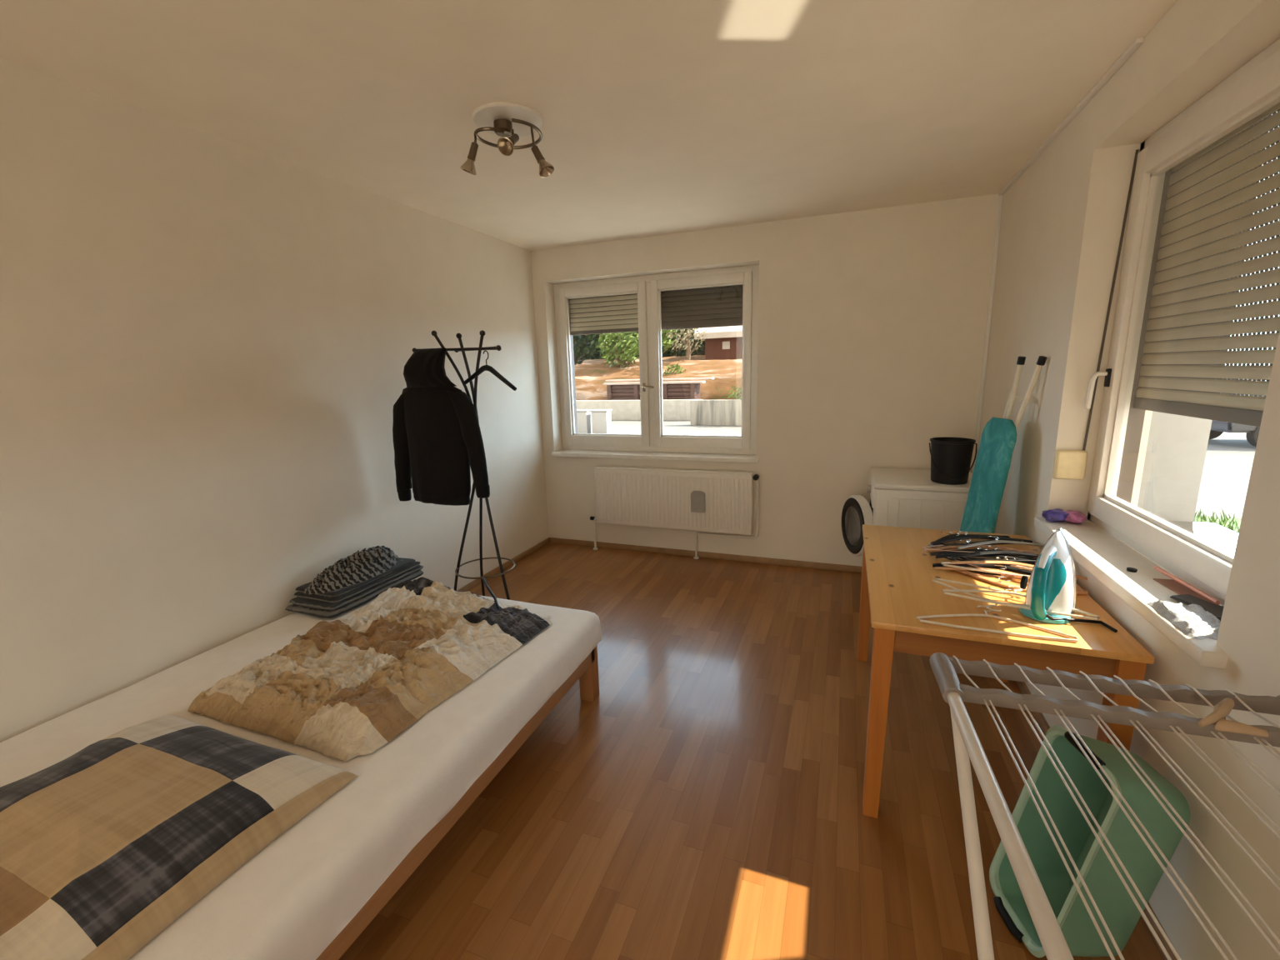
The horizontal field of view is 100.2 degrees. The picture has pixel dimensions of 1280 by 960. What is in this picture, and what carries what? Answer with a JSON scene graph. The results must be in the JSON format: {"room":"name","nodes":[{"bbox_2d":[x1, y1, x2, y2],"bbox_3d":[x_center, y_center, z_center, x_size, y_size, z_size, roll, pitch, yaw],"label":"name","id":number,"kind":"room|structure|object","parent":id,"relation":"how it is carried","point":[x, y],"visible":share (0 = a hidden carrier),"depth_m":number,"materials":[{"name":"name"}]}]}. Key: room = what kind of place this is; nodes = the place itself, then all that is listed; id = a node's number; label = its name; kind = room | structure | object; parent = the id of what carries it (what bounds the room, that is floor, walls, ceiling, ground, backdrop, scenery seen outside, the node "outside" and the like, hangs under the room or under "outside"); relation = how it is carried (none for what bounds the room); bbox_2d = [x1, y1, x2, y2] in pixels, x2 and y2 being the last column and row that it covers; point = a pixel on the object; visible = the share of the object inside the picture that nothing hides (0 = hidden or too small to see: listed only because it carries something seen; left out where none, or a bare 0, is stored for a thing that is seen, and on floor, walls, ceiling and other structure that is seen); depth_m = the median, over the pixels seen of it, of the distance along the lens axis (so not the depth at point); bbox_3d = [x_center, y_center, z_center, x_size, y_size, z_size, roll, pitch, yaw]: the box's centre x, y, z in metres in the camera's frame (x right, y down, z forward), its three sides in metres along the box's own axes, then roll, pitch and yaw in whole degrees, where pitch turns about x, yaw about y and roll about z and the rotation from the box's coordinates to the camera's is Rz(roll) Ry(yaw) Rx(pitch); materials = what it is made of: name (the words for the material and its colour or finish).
{"room":"bedroom","nodes":[
{"label":"bedroom","id":0,"kind":"room"},
{"bbox_2d":[0,58,549,742],"bbox_3d":[-2.097,0.015,1.875,0.300,2.650,6.943,3,12,21],"label":"wall","id":1,"kind":"structure","parent":0,"point":[207,341],"depth_m":2.18,"materials":[{"name":"paint"}]},
{"bbox_2d":[456,537,549,591],"bbox_3d":[-1.931,1.156,2.017,0.014,0.048,6.273,3,12,21],"label":"baseboard","id":2,"kind":"structure","parent":1,"relation":"attached to","point":[474,583],"depth_m":4.26,"materials":[{"name":"brown wood"}]},
{"bbox_2d":[0,0,1177,250],"bbox_3d":[-0.430,-1.301,0.956,3.946,0.200,6.953,3,12,21],"label":"ceiling","id":3,"kind":"structure","parent":0,"point":[660,117],"depth_m":1.91,"materials":[{"name":"paint"}]},
{"bbox_2d":[460,101,554,177],"bbox_3d":[-0.496,-1.311,2.135,0.374,0.244,0.284,5,13,30],"label":"ceiling lamp","id":4,"kind":"object","parent":3,"relation":"attached to","point":[502,119],"visible":1,"depth_m":2.08,"materials":[{"name":"metal"}]},
{"bbox_2d":[467,141,478,161],"bbox_3d":[-0.661,-1.297,2.115,0.049,0.068,0.032,3,12,21],"label":"socket","id":5,"kind":"object","parent":4,"relation":"attached to","point":[474,146],"depth_m":2.11,"materials":[{"name":"silver metal"}]},
{"bbox_2d":[507,133,519,145],"bbox_3d":[-0.487,-1.304,2.053,0.032,0.057,0.064,3,12,21],"label":"socket","id":6,"kind":"object","parent":4,"relation":"attached to","point":[514,137],"depth_m":2.04,"materials":[{"name":"silver metal"}]},
{"bbox_2d":[531,145,544,164],"bbox_3d":[-0.394,-1.258,2.070,0.053,0.066,0.032,3,12,21],"label":"socket","id":7,"kind":"object","parent":4,"relation":"attached to","point":[541,160],"depth_m":2.06,"materials":[{"name":"silver metal"}]},
{"bbox_2d":[338,542,1164,959],"bbox_3d":[-0.403,1.335,1.421,3.346,0.150,6.393,3,12,21],"label":"floor","id":8,"kind":"structure","parent":0,"point":[707,803],"depth_m":1.90,"materials":[{"name":"laminate"}]},
{"bbox_2d":[0,595,602,959],"bbox_3d":[-1.203,0.977,1.830,1.420,0.433,2.063,3,12,21],"label":"bed","id":9,"kind":"object","parent":8,"relation":"on","point":[308,894],"visible":0.54,"depth_m":1.53,"materials":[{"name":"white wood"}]},
{"bbox_2d":[0,715,358,959],"bbox_3d":[-1.315,0.815,1.220,0.835,0.126,0.845,3,12,21],"label":"pillow","id":10,"kind":"object","parent":9,"relation":"on","point":[103,847],"visible":1,"depth_m":1.20,"materials":[{"name":"fabric"}]},
{"bbox_2d":[285,557,423,618],"bbox_3d":[-1.435,0.525,2.744,0.321,0.101,0.616,3,12,21],"label":"folded blanket","id":11,"kind":"object","parent":9,"relation":"on","point":[330,604],"visible":0.58,"depth_m":2.56,"materials":[{"name":"fabric"}]},
{"bbox_2d":[303,545,399,594],"bbox_3d":[-1.455,0.423,2.726,0.264,0.116,0.538,3,12,21],"label":"cover","id":12,"kind":"object","parent":11,"relation":"on","point":[359,567],"visible":1,"depth_m":2.64,"materials":[{"name":"grey fabric"}]},
{"bbox_2d":[187,576,552,761],"bbox_3d":[-1.008,0.629,2.128,0.954,0.115,1.092,4,13,25],"label":"duvet","id":13,"kind":"object","parent":9,"relation":"on","point":[344,688],"visible":1,"depth_m":1.90,"materials":[{"name":"fabric"}]},
{"bbox_2d":[481,575,499,609],"bbox_3d":[-0.707,0.525,2.509,0.035,0.090,0.417,-6,12,-22],"label":"power cable","id":14,"kind":"object","parent":13,"relation":"on","point":[485,582],"visible":1,"depth_m":2.41,"materials":[{"name":"black plastic"}]},
{"bbox_2d":[412,330,514,599],"bbox_3d":[-0.932,0.052,3.035,0.589,1.749,0.343,3,12,21],"label":"coat stand","id":15,"kind":"object","parent":8,"relation":"on","point":[482,332],"visible":0.71,"depth_m":3.00,"materials":[{"name":"black metal"}]},
{"bbox_2d":[392,347,489,505],"bbox_3d":[-1.112,-0.279,2.881,0.626,0.838,0.208,3,12,21],"label":"hoodie","id":16,"kind":"object","parent":15,"relation":"hanging from","point":[437,438],"visible":1,"depth_m":2.84,"materials":[{"name":"black fabric"}]},
{"bbox_2d":[403,347,455,387],"bbox_3d":[-1.116,-0.592,2.816,0.310,0.200,0.208,3,12,21],"label":"hood","id":17,"kind":"object","parent":16,"relation":"attached to","point":[425,367],"depth_m":2.77,"materials":[{"name":"black fabric"}]},
{"bbox_2d":[463,350,516,390],"bbox_3d":[-0.778,-0.560,2.741,0.458,0.203,0.030,8,15,40],"label":"hanger","id":18,"kind":"object","parent":15,"relation":"hanging from","point":[486,367],"visible":1,"depth_m":2.71,"materials":[{"name":"black plastic"}]},
{"bbox_2d":[841,467,972,556],"bbox_3d":[1.731,0.368,3.503,0.782,0.800,0.578,3,12,21],"label":"washing machine","id":19,"kind":"object","parent":8,"relation":"on","point":[903,497],"visible":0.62,"depth_m":3.23,"materials":[{"name":"white metal"}]},
{"bbox_2d":[870,467,972,493],"bbox_3d":[1.802,-0.004,3.397,0.608,0.032,0.578,3,12,21],"label":"countertop","id":20,"kind":"structure","parent":19,"relation":"on","point":[882,477],"depth_m":3.27,"materials":[{"name":"white laminate"}]},
{"bbox_2d":[929,436,977,484],"bbox_3d":[1.859,-0.114,3.199,0.251,0.256,0.263,3,12,21],"label":"bucket","id":21,"kind":"object","parent":19,"relation":"on","point":[951,457],"visible":1,"depth_m":3.13,"materials":[{"name":"black plastic"}]},
{"bbox_2d":[960,355,1047,533],"bbox_3d":[1.733,0.160,2.702,0.232,1.524,0.353,0,12,6],"label":"ironing board","id":22,"kind":"object","parent":8,"relation":"on","point":[998,439],"visible":0.52,"depth_m":2.61,"materials":[{"name":"teal fabric"}]},
{"bbox_2d":[857,524,1154,818],"bbox_3d":[1.264,0.700,2.144,0.698,0.715,1.127,3,12,21],"label":"table","id":23,"kind":"object","parent":8,"relation":"on","point":[897,587],"visible":0.77,"depth_m":1.71,"materials":[{"name":"brown wood"}]},
{"bbox_2d":[930,531,1009,547],"bbox_3d":[1.453,0.261,2.445,0.410,0.011,0.182,-4,12,-13],"label":"clothes hanger","id":24,"kind":"object","parent":23,"relation":"on","point":[950,535],"visible":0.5,"depth_m":2.43,"materials":[{"name":"black plastic"}]},
{"bbox_2d":[927,532,993,546],"bbox_3d":[1.444,0.260,2.391,0.410,0.009,0.168,-2,11,-4],"label":"clothes hanger","id":25,"kind":"object","parent":24,"relation":"on","point":[928,545],"visible":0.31,"depth_m":2.38,"materials":[{"name":"plastic"}]},
{"bbox_2d":[924,540,1031,553],"bbox_3d":[1.429,0.287,2.320,0.410,0.009,0.167,0,12,9],"label":"clothes hanger","id":26,"kind":"object","parent":23,"relation":"on","point":[952,546],"visible":0.59,"depth_m":2.30,"materials":[{"name":"black plastic"}]},
{"bbox_2d":[932,563,1031,575],"bbox_3d":[1.369,0.337,2.083,0.410,0.011,0.182,4,13,25],"label":"clothes hanger","id":27,"kind":"object","parent":23,"relation":"on","point":[1008,567],"visible":0.41,"depth_m":2.06,"materials":[{"name":"wood"}]},
{"bbox_2d":[930,545,1036,562],"bbox_3d":[1.409,0.298,2.204,0.410,0.011,0.182,2,12,17],"label":"clothes hanger","id":28,"kind":"object","parent":23,"relation":"on","point":[934,553],"visible":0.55,"depth_m":2.20,"materials":[{"name":"plastic"}]},
{"bbox_2d":[921,539,1034,554],"bbox_3d":[1.398,0.275,2.256,0.414,0.004,0.187,1,12,14],"label":"clothes hanger","id":29,"kind":"object","parent":28,"relation":"on","point":[968,539],"visible":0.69,"depth_m":2.21,"materials":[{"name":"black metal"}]},
{"bbox_2d":[930,531,1032,545],"bbox_3d":[1.434,0.249,2.312,0.410,0.011,0.182,-1,11,1],"label":"clothes hanger","id":30,"kind":"object","parent":29,"relation":"on","point":[967,536],"visible":0.91,"depth_m":2.28,"materials":[{"name":"plastic"}]},
{"bbox_2d":[957,535,1044,549],"bbox_3d":[1.492,0.257,2.207,0.410,0.009,0.167,-1,11,5],"label":"clothes hanger","id":31,"kind":"object","parent":30,"relation":"on","point":[996,541],"visible":0.82,"depth_m":2.19,"materials":[{"name":"plastic"}]},
{"bbox_2d":[935,549,1034,567],"bbox_3d":[1.397,0.303,2.121,0.410,0.011,0.182,3,12,23],"label":"clothes hanger","id":32,"kind":"object","parent":28,"relation":"on","point":[940,556],"visible":0.46,"depth_m":2.11,"materials":[{"name":"plastic"}]},
{"bbox_2d":[950,545,1039,562],"bbox_3d":[1.429,0.290,2.117,0.410,0.011,0.182,0,12,9],"label":"clothes hanger","id":33,"kind":"object","parent":32,"relation":"on","point":[996,551],"visible":0.87,"depth_m":2.10,"materials":[{"name":"plastic"}]},
{"bbox_2d":[915,605,1079,642],"bbox_3d":[1.087,0.431,1.667,0.418,0.008,0.190,3,12,22],"label":"clothes hanger","id":34,"kind":"object","parent":23,"relation":"on","point":[1075,637],"visible":0.94,"depth_m":1.61,"materials":[{"name":"plastic"}]},
{"bbox_2d":[931,578,1079,611],"bbox_3d":[1.180,0.396,1.764,0.418,0.008,0.190,8,15,39],"label":"clothes hanger","id":35,"kind":"object","parent":34,"relation":"on","point":[936,579],"visible":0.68,"depth_m":1.85,"materials":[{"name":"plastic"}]},
{"bbox_2d":[941,585,1099,620],"bbox_3d":[1.243,0.384,1.773,0.418,0.008,0.190,6,14,32],"label":"clothes hanger","id":36,"kind":"object","parent":35,"relation":"on","point":[1096,617],"visible":0.87,"depth_m":1.75,"materials":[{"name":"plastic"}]},
{"bbox_2d":[954,570,1088,594],"bbox_3d":[1.330,0.374,1.906,0.410,0.011,0.182,8,15,39],"label":"clothes hanger","id":37,"kind":"object","parent":23,"relation":"on","point":[998,582],"visible":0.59,"depth_m":1.94,"materials":[{"name":"brown wood"}]},
{"bbox_2d":[934,565,1029,579],"bbox_3d":[1.339,0.343,1.993,0.410,0.009,0.167,6,14,34],"label":"clothes hanger","id":38,"kind":"object","parent":37,"relation":"on","point":[936,567],"visible":0.51,"depth_m":2.03,"materials":[{"name":"wood"}]},
{"bbox_2d":[940,557,1076,580],"bbox_3d":[1.379,0.325,2.029,0.418,0.008,0.190,5,13,28],"label":"clothes hanger","id":39,"kind":"object","parent":38,"relation":"on","point":[944,563],"visible":0.45,"depth_m":2.00,"materials":[{"name":"wood"}]},
{"bbox_2d":[950,556,1087,579],"bbox_3d":[1.395,0.314,2.007,0.410,0.009,0.167,4,13,26],"label":"clothes hanger","id":40,"kind":"object","parent":39,"relation":"on","point":[957,562],"visible":0.79,"depth_m":2.02,"materials":[{"name":"wood"}]},
{"bbox_2d":[947,556,1079,581],"bbox_3d":[1.343,0.339,1.958,0.414,0.004,0.187,7,14,37],"label":"clothes hanger","id":41,"kind":"object","parent":38,"relation":"on","point":[1006,574],"visible":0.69,"depth_m":1.95,"materials":[{"name":"wood"}]},
{"bbox_2d":[1019,527,1117,632],"bbox_3d":[1.290,0.303,1.608,0.172,0.274,0.240,-11,15,-40],"label":"iron","id":42,"kind":"object","parent":23,"relation":"on","point":[1052,586],"visible":0.98,"depth_m":1.64,"materials":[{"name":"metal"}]},
{"bbox_2d":[989,725,1190,957],"bbox_3d":[1.139,0.930,1.378,0.326,0.571,0.244,0,12,7],"label":"tub","id":43,"kind":"object","parent":8,"relation":"on","point":[1114,902],"visible":0.77,"depth_m":1.34,"materials":[{"name":"green plastic"}]},
{"bbox_2d":[929,652,1279,959],"bbox_3d":[0.773,0.930,0.662,0.617,0.890,1.109,2,12,18],"label":"drying rack","id":44,"kind":"object","parent":8,"relation":"on","point":[945,668],"visible":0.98,"depth_m":0.91,"materials":[{"name":"grey plastic"}]},
{"bbox_2d":[1197,698,1268,737],"bbox_3d":[1.028,0.412,0.947,0.088,0.044,0.080,3,12,21],"label":"clothespin","id":45,"kind":"object","parent":44,"relation":"on","point":[1222,708],"visible":1,"depth_m":0.93,"materials":[{"name":"brown wood"}]},
{"bbox_2d":[530,193,999,566],"bbox_3d":[0.891,-0.539,4.195,3.606,2.650,0.370,3,12,21],"label":"wall","id":46,"kind":"structure","parent":0,"point":[872,322],"depth_m":3.77,"materials":[{"name":"paint"}]},
{"bbox_2d":[551,264,759,463],"bbox_3d":[0.139,-0.931,4.465,1.784,1.454,0.555,3,12,21],"label":"window","id":47,"kind":"structure","parent":46,"relation":"in","point":[651,444],"depth_m":4.36,"materials":[{"name":"plastic"}]},
{"bbox_2d":[569,293,638,334],"bbox_3d":[-0.276,-1.507,4.553,0.775,0.499,0.016,3,12,21],"label":"roller shutter","id":48,"kind":"object","parent":47,"relation":"attached to","point":[612,313],"visible":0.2,"depth_m":4.58,"materials":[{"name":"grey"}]},
{"bbox_2d":[660,284,743,329],"bbox_3d":[0.507,-1.470,4.258,0.830,0.499,0.016,3,12,21],"label":"roller shutter","id":49,"kind":"object","parent":47,"relation":"attached to","point":[712,307],"visible":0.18,"depth_m":4.28,"materials":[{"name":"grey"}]},
{"bbox_2d":[590,465,759,559],"bbox_3d":[0.242,0.273,4.344,1.427,0.734,0.132,3,12,21],"label":"radiator","id":50,"kind":"object","parent":46,"relation":"attached to","point":[641,497],"visible":1,"depth_m":4.26,"materials":[{"name":"metal"}]},
{"bbox_2d":[594,465,752,474],"bbox_3d":[0.239,-0.079,4.263,1.302,0.012,0.068,3,12,21],"label":"grille","id":51,"kind":"object","parent":50,"relation":"attached to","point":[598,468],"depth_m":4.25,"materials":[{"name":"metal"}]},
{"bbox_2d":[690,490,704,512],"bbox_3d":[0.453,0.168,4.176,0.112,0.171,0.028,3,12,21],"label":"humidifier","id":52,"kind":"object","parent":50,"relation":"hanging from","point":[697,497],"visible":1,"depth_m":4.16,"materials":[{"name":"grey plastic"}]},
{"bbox_2d":[550,537,862,573],"bbox_3d":[0.721,0.619,4.298,3.292,0.048,0.014,3,12,21],"label":"baseboard","id":53,"kind":"structure","parent":46,"relation":"attached to","point":[582,542],"depth_m":4.33,"materials":[{"name":"brown wood"}]},
{"bbox_2d":[978,0,1279,959],"bbox_3d":[1.209,0.213,0.438,0.300,2.650,6.573,3,12,21],"label":"wall","id":54,"kind":"structure","parent":0,"point":[1062,220],"depth_m":1.64,"materials":[{"name":"paint"}]},
{"bbox_2d":[972,37,1144,473],"bbox_3d":[1.910,-0.688,2.646,0.021,1.799,1.681,3,12,21],"label":"cable conduit","id":55,"kind":"object","parent":54,"relation":"attached to","point":[1137,43],"visible":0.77,"depth_m":2.91,"materials":[{"name":"white plastic"}]},
{"bbox_2d":[1053,149,1139,479],"bbox_3d":[1.790,-0.611,2.114,0.135,1.243,0.028,3,12,21],"label":"belt winder","id":56,"kind":"object","parent":54,"relation":"attached to","point":[1068,464],"visible":1,"depth_m":2.20,"materials":[{"name":"beige plastic"}]},
{"bbox_2d":[1015,680,1177,959],"bbox_3d":[1.145,1.306,0.852,0.014,0.048,6.259,3,12,21],"label":"baseboard","id":57,"kind":"structure","parent":54,"relation":"attached to","point":[1040,718],"depth_m":1.44,"materials":[{"name":"brown wood"}]},
{"bbox_2d":[1034,38,1279,669],"bbox_3d":[1.755,-0.380,1.451,0.645,1.476,1.555,3,12,21],"label":"window","id":58,"kind":"structure","parent":54,"relation":"in","point":[1201,555],"depth_m":1.88,"materials":[{"name":"plastic"}]},
{"bbox_2d":[1041,508,1087,524],"bbox_3d":[1.764,0.148,2.227,0.156,0.053,0.093,3,12,21],"label":"snack packet","id":59,"kind":"object","parent":58,"relation":"on","point":[1056,514],"visible":1,"depth_m":2.21,"materials":[{"name":"purple plastic"}]},
{"bbox_2d":[1126,567,1137,572],"bbox_3d":[1.561,0.284,1.698,0.026,0.010,0.025,3,12,21],"label":"cap","id":60,"kind":"object","parent":58,"relation":"on","point":[1129,569],"visible":1,"depth_m":1.69,"materials":[{"name":"black plastic"}]},
{"bbox_2d":[1147,600,1220,639],"bbox_3d":[1.413,0.351,1.357,0.122,0.021,0.214,3,12,21],"label":"cloth","id":61,"kind":"object","parent":58,"relation":"on","point":[1192,620],"visible":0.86,"depth_m":1.35,"materials":[{"name":"white fabric"}]},
{"bbox_2d":[1153,578,1219,605],"bbox_3d":[1.556,0.326,1.512,0.052,0.004,0.240,2,12,16],"label":"card","id":62,"kind":"object","parent":58,"relation":"on","point":[1172,584],"visible":0.52,"depth_m":1.56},
{"bbox_2d":[1152,565,1220,604],"bbox_3d":[1.575,0.298,1.552,0.013,0.010,0.278,2,12,16],"label":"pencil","id":63,"kind":"object","parent":62,"relation":"on","point":[1203,594],"visible":1,"depth_m":1.53,"materials":[{"name":"red wood"}]},
{"bbox_2d":[1170,594,1223,609],"bbox_3d":[1.506,0.333,1.446,0.052,0.009,0.100,-2,11,-2],"label":"card","id":64,"kind":"object","parent":62,"relation":"on","point":[1187,599],"visible":0.71,"depth_m":1.45,"materials":[{"name":"black paper"}]},
{"bbox_2d":[1133,102,1279,426],"bbox_3d":[1.730,-0.690,1.496,0.016,1.051,1.080,3,12,21],"label":"roller shutter","id":65,"kind":"object","parent":58,"relation":"attached to","point":[1183,395],"visible":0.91,"depth_m":1.64,"materials":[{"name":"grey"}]},
{"bbox_2d":[1204,605,1224,620],"bbox_3d":[1.501,0.344,1.390,0.052,0.009,0.100,7,14,37],"label":"card","id":66,"kind":"object","parent":58,"relation":"on","point":[1217,613],"visible":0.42,"depth_m":1.39,"materials":[{"name":"black paper"}]},
{"bbox_2d":[1137,125,1259,521],"bbox_3d":[2.219,-0.369,2.288,0.235,3.700,0.300,3,12,21],"label":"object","id":67,"kind":"structure","parent":54,"relation":"attached to","point":[1177,446],"depth_m":2.20,"materials":[{"name":"white"}]},
{"label":"outside","id":68,"kind":"structure","parent":0,"visible":0},
{"bbox_2d":[591,378,1261,518],"bbox_3d":[11.831,-1.618,16.945,105.000,0.200,100.000,3,12,21],"label":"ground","id":69,"kind":"structure","parent":68,"point":[1229,457],"depth_m":10.23,"materials":[{"name":"concrete"}]},
{"bbox_2d":[576,409,592,433],"bbox_3d":[-1.951,-1.947,17.937,0.620,0.810,0.460,3,12,21],"label":"gate post","id":70,"kind":"object","parent":69,"relation":"on","point":[583,416],"visible":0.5,"depth_m":17.73,"materials":[{"name":"white concrete"}]},
{"bbox_2d":[590,409,612,434],"bbox_3d":[-1.268,-1.914,17.680,0.620,0.810,0.460,3,12,21],"label":"gate post","id":71,"kind":"object","parent":69,"relation":"on","point":[601,418],"visible":0.88,"depth_m":17.50,"materials":[{"name":"white concrete"}]},
{"bbox_2d":[603,379,639,399],"label":"shed","id":72,"kind":"object","parent":69,"relation":"on","point":[615,391],"depth_m":23.13,"materials":[{"name":"brown wood"}]},
{"bbox_2d":[575,399,702,420],"bbox_3d":[-1.522,-3.013,23.064,8.600,0.840,0.300,3,12,21],"label":"wall","id":73,"kind":"structure","parent":69,"relation":"on","point":[673,409],"depth_m":22.44,"materials":[{"name":"concrete"}]},
{"bbox_2d":[577,355,704,364],"bbox_3d":[5.798,-5.985,31.626,25.000,3.062,7.849,3,12,21],"label":"bank","id":74,"kind":"object","parent":69,"relation":"on","point":[695,357],"visible":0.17,"depth_m":31.95,"materials":[{"name":"brown soil"}]},
{"bbox_2d":[594,331,638,361],"bbox_3d":[-1.283,-9.012,29.787,3.463,5.376,2.776,3,12,21],"label":"tree","id":75,"kind":"object","parent":74,"relation":"on","point":[635,336],"visible":0.02,"depth_m":29.59,"materials":[{"name":"green plant"}]},
{"bbox_2d":[661,328,695,356],"bbox_3d":[2.108,-10.929,33.957,5.568,6.479,4.472,3,12,21],"label":"tree","id":76,"kind":"object","parent":74,"relation":"on","point":[673,352],"visible":0.02,"depth_m":34.13,"materials":[{"name":"green plant"}]},
{"bbox_2d":[694,325,742,359],"bbox_3d":[8.080,-7.726,29.224,9.200,3.700,5.000,3,12,21],"label":"house","id":77,"kind":"structure","parent":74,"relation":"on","point":[721,342],"depth_m":28.49,"materials":[{"name":"red brick"}]},
{"bbox_2d":[578,330,704,359],"bbox_3d":[7.324,-11.357,36.267,36.445,8.972,3.936,3,12,21],"label":"hedge","id":78,"kind":"object","parent":69,"relation":"on","point":[592,355],"visible":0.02,"depth_m":38.85,"materials":[{"name":"green plant"}]},
{"bbox_2d":[575,372,741,399],"bbox_3d":[2.364,-3.779,23.915,16.200,1.990,1.887,3,12,21],"label":"bank","id":79,"kind":"object","parent":69,"relation":"on","point":[587,387],"visible":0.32,"depth_m":23.83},
{"bbox_2d":[574,359,742,376],"bbox_3d":[3.677,-4.594,26.165,19.000,2.621,3.857,3,12,21],"label":"bank","id":80,"kind":"object","parent":69,"relation":"on","point":[728,366],"visible":0.21,"depth_m":26.14,"materials":[{"name":"brown soil"}]},
{"bbox_2d":[572,333,604,364],"bbox_3d":[-3.886,-9.084,29.682,4.319,5.896,3.468,3,12,21],"label":"tree","id":81,"kind":"object","parent":80,"relation":"on","point":[578,354],"visible":0.11,"depth_m":29.61,"materials":[{"name":"green plant"}]},
{"bbox_2d":[595,331,639,368],"bbox_3d":[-1.055,-6.788,27.049,2.407,2.905,2.018,3,12,21],"label":"tree","id":82,"kind":"object","parent":80,"relation":"on","point":[621,346],"visible":0.76,"depth_m":26.80,"materials":[{"name":"green plant"}]},
{"bbox_2d":[633,329,679,356],"bbox_3d":[0.707,-8.146,28.068,2.755,4.637,2.303,3,12,21],"label":"tree","id":83,"kind":"object","parent":80,"relation":"on","point":[667,345],"visible":0.08,"depth_m":27.90,"materials":[{"name":"green plant"}]},
{"bbox_2d":[662,363,685,374],"bbox_3d":[1.616,-5.205,25.152,1.163,0.547,0.644,3,12,21],"label":"weed","id":84,"kind":"object","parent":80,"relation":"on","point":[677,366],"visible":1,"depth_m":25.10,"materials":[{"name":"green plant"}]},
{"bbox_2d":[665,328,707,359],"bbox_3d":[2.310,-7.008,26.479,2.126,3.038,1.744,3,12,21],"label":"tree","id":85,"kind":"object","parent":80,"relation":"on","point":[688,335],"visible":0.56,"depth_m":26.43,"materials":[{"name":"green plant"}]},
{"bbox_2d":[662,377,714,399],"label":"shed","id":86,"kind":"object","parent":69,"relation":"on","point":[671,390],"depth_m":22.25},
{"bbox_2d":[690,399,741,425],"bbox_3d":[5.344,-2.340,18.587,7.350,0.920,0.300,3,12,21],"label":"wall","id":87,"kind":"structure","parent":69,"relation":"on","point":[727,412],"depth_m":19.40,"materials":[{"name":"concrete"}]},
{"bbox_2d":[727,385,741,399],"bbox_3d":[3.689,-3.140,19.078,1.156,0.532,0.665,3,12,21],"label":"weed","id":88,"kind":"object","parent":87,"relation":"on","point":[737,394],"visible":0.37,"depth_m":19.12,"materials":[{"name":"green plant"}]},
{"bbox_2d":[1193,508,1241,533],"bbox_3d":[6.380,0.596,5.865,1.683,0.160,2.271,3,12,21],"label":"grass","id":89,"kind":"structure","parent":69,"relation":"on","point":[1231,523],"depth_m":6.51,"materials":[{"name":"green plant"}]},
{"bbox_2d":[1209,393,1263,446],"bbox_3d":[14.919,-1.518,11.947,4.181,1.419,1.760,1,12,11],"label":"car","id":90,"kind":"object","parent":69,"relation":"on","point":[1217,427],"visible":0.2,"depth_m":11.60,"materials":[{"name":"paint"}]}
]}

